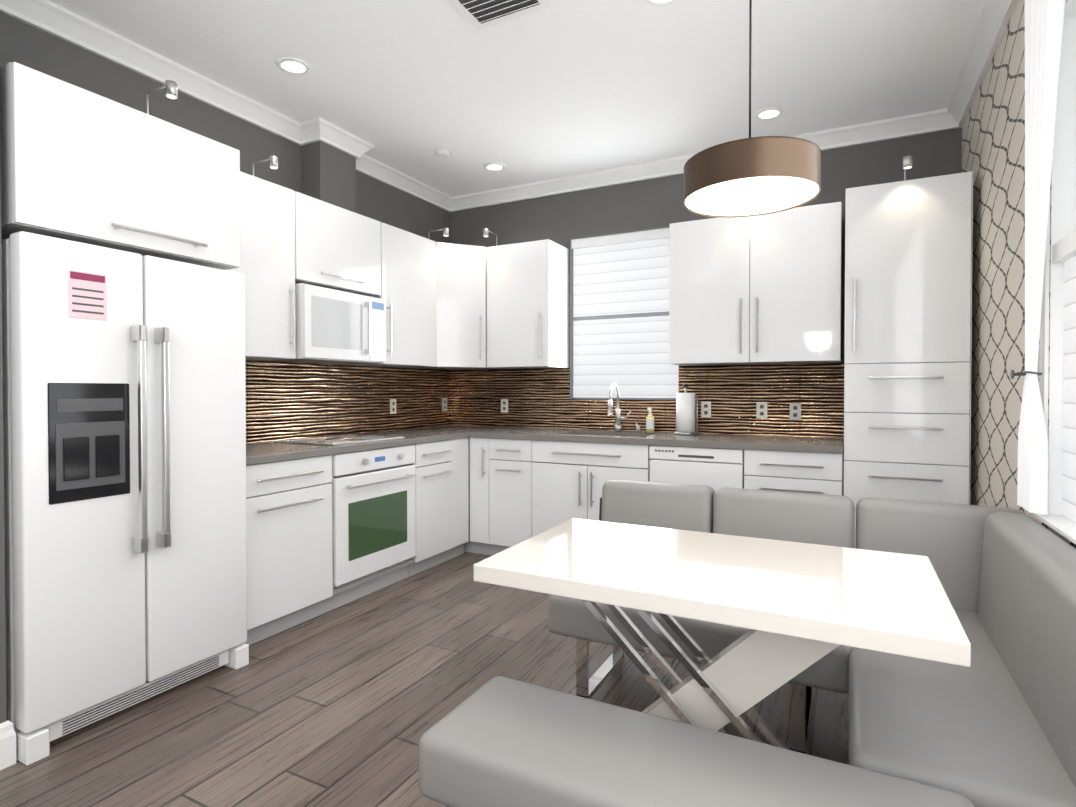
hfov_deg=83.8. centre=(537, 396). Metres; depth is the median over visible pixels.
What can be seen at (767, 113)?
recessed light
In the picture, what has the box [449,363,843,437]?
backsplash
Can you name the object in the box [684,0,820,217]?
pendant lamp
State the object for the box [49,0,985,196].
ceiling
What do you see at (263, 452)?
countertop
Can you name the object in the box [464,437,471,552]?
base cabinet
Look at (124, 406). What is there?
fridge
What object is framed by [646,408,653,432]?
soap bottle
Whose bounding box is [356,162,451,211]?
crown molding
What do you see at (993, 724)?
sofa
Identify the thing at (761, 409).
electrical outlet
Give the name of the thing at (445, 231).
spotlight
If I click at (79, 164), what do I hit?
upper cabinet
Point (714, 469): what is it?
dishwasher
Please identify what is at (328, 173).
wall
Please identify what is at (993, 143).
wall
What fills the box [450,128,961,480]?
wall
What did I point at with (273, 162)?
spotlight
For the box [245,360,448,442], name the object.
backsplash
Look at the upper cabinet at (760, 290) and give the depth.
3.79 m
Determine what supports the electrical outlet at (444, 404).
attached to the backsplash at (286, 400)
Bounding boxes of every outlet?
[390,399,395,413]
[442,398,446,410]
[501,399,507,412]
[701,401,710,416]
[756,402,766,418]
[790,403,800,419]
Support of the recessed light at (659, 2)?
in the ceiling
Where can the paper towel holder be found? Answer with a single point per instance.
(685, 413)
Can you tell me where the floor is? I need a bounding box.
[0,552,848,806]
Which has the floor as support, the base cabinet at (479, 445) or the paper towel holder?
the base cabinet at (479, 445)
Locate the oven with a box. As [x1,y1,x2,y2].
[331,445,415,587]
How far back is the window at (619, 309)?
4.63 m
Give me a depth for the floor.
2.34 m
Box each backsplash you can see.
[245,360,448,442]
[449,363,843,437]
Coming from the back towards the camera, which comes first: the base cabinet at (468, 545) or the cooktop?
the base cabinet at (468, 545)
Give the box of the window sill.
[1033,513,1075,544]
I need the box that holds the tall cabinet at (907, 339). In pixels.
[843,171,972,547]
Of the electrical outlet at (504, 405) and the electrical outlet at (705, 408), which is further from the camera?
the electrical outlet at (504, 405)
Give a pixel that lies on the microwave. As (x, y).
(333, 326)
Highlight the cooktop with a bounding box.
[273,434,403,444]
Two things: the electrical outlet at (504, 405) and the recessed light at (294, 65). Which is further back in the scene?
the electrical outlet at (504, 405)
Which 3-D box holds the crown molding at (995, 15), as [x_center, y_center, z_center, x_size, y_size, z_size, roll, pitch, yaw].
[0.684,-1.625,0.080,0.085,0.098,7.970,0,1,27]
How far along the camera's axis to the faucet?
4.53 m
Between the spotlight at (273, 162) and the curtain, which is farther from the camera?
the spotlight at (273, 162)
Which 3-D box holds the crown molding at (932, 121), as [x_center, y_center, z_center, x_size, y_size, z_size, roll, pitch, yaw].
[0.823,-1.679,4.444,3.660,0.098,0.085,0,1,27]
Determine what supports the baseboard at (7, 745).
attached to the wall at (29, 46)
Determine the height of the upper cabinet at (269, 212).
0.950 m
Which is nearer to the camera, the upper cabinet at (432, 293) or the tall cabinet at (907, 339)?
the tall cabinet at (907, 339)
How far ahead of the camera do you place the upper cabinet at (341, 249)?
3.68 m
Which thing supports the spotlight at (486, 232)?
on the upper cabinet at (527, 305)
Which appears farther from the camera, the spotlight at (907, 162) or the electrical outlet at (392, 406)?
the electrical outlet at (392, 406)
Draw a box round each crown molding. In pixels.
[0,0,307,145]
[304,117,379,167]
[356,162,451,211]
[452,109,947,211]
[944,0,1017,129]
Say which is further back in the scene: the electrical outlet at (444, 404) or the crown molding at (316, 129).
the electrical outlet at (444, 404)
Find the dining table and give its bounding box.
[474,518,970,749]
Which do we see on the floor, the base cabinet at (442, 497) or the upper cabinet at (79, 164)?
the base cabinet at (442, 497)
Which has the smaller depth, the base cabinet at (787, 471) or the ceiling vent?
the ceiling vent
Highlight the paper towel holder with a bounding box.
[674,384,697,434]
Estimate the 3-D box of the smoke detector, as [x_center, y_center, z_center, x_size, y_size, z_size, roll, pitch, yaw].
[-0.668,-1.710,4.214,0.110,0.029,0.110,0,1,27]
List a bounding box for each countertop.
[246,429,473,465]
[413,425,842,471]
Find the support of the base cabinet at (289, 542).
on the floor
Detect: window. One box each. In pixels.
[570,227,678,399]
[1039,0,1075,521]
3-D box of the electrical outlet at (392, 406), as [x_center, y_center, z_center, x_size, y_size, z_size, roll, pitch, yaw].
[-1.123,0.074,4.652,0.006,0.114,0.070,0,1,27]
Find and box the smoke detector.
[435,149,450,157]
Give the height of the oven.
0.747 m
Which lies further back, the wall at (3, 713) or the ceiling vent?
the ceiling vent
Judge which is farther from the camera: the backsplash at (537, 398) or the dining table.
the backsplash at (537, 398)
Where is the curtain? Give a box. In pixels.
[1010,0,1064,514]
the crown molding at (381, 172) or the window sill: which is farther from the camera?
the crown molding at (381, 172)
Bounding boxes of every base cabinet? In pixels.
[245,455,336,644]
[408,438,468,576]
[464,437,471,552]
[472,437,487,554]
[488,438,567,555]
[532,461,649,536]
[744,449,842,495]
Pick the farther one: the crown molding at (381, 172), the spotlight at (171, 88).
the crown molding at (381, 172)
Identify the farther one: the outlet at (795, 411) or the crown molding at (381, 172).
the crown molding at (381, 172)
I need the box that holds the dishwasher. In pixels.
[649,445,743,490]
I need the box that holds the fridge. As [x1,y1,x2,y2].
[1,231,248,764]
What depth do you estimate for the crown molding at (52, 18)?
2.96 m
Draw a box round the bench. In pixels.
[419,676,973,806]
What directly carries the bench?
on the floor
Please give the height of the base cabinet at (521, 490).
0.888 m
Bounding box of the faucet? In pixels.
[608,383,639,431]
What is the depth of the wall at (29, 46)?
3.28 m
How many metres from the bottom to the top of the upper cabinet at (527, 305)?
0.950 m
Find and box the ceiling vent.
[448,0,551,29]
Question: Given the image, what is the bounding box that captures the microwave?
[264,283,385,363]
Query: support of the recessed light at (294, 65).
in the ceiling
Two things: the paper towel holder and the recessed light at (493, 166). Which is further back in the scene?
the recessed light at (493, 166)
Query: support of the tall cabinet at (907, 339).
on the floor
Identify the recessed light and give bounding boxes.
[277,57,310,74]
[484,162,505,170]
[646,0,675,4]
[754,107,782,119]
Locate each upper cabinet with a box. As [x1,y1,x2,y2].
[0,62,240,269]
[227,171,298,359]
[299,193,382,298]
[342,223,438,368]
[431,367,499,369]
[439,242,486,369]
[487,239,567,368]
[669,202,841,365]
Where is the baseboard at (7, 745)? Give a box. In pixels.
[0,720,15,769]
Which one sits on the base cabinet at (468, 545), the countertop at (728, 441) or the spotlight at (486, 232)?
the countertop at (728, 441)
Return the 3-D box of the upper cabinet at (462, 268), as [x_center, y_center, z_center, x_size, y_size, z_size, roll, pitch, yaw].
[-0.595,-0.706,4.639,0.259,0.946,0.314,0,1,27]
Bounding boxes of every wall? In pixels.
[0,12,449,442]
[0,169,6,722]
[301,141,355,212]
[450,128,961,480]
[962,0,1075,548]
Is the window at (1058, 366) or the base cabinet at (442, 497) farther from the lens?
the base cabinet at (442, 497)
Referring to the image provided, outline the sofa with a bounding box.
[548,479,1075,806]
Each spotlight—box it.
[146,80,177,113]
[253,156,277,175]
[428,228,448,238]
[483,229,496,245]
[903,156,911,180]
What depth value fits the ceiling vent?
2.62 m
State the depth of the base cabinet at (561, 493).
4.13 m

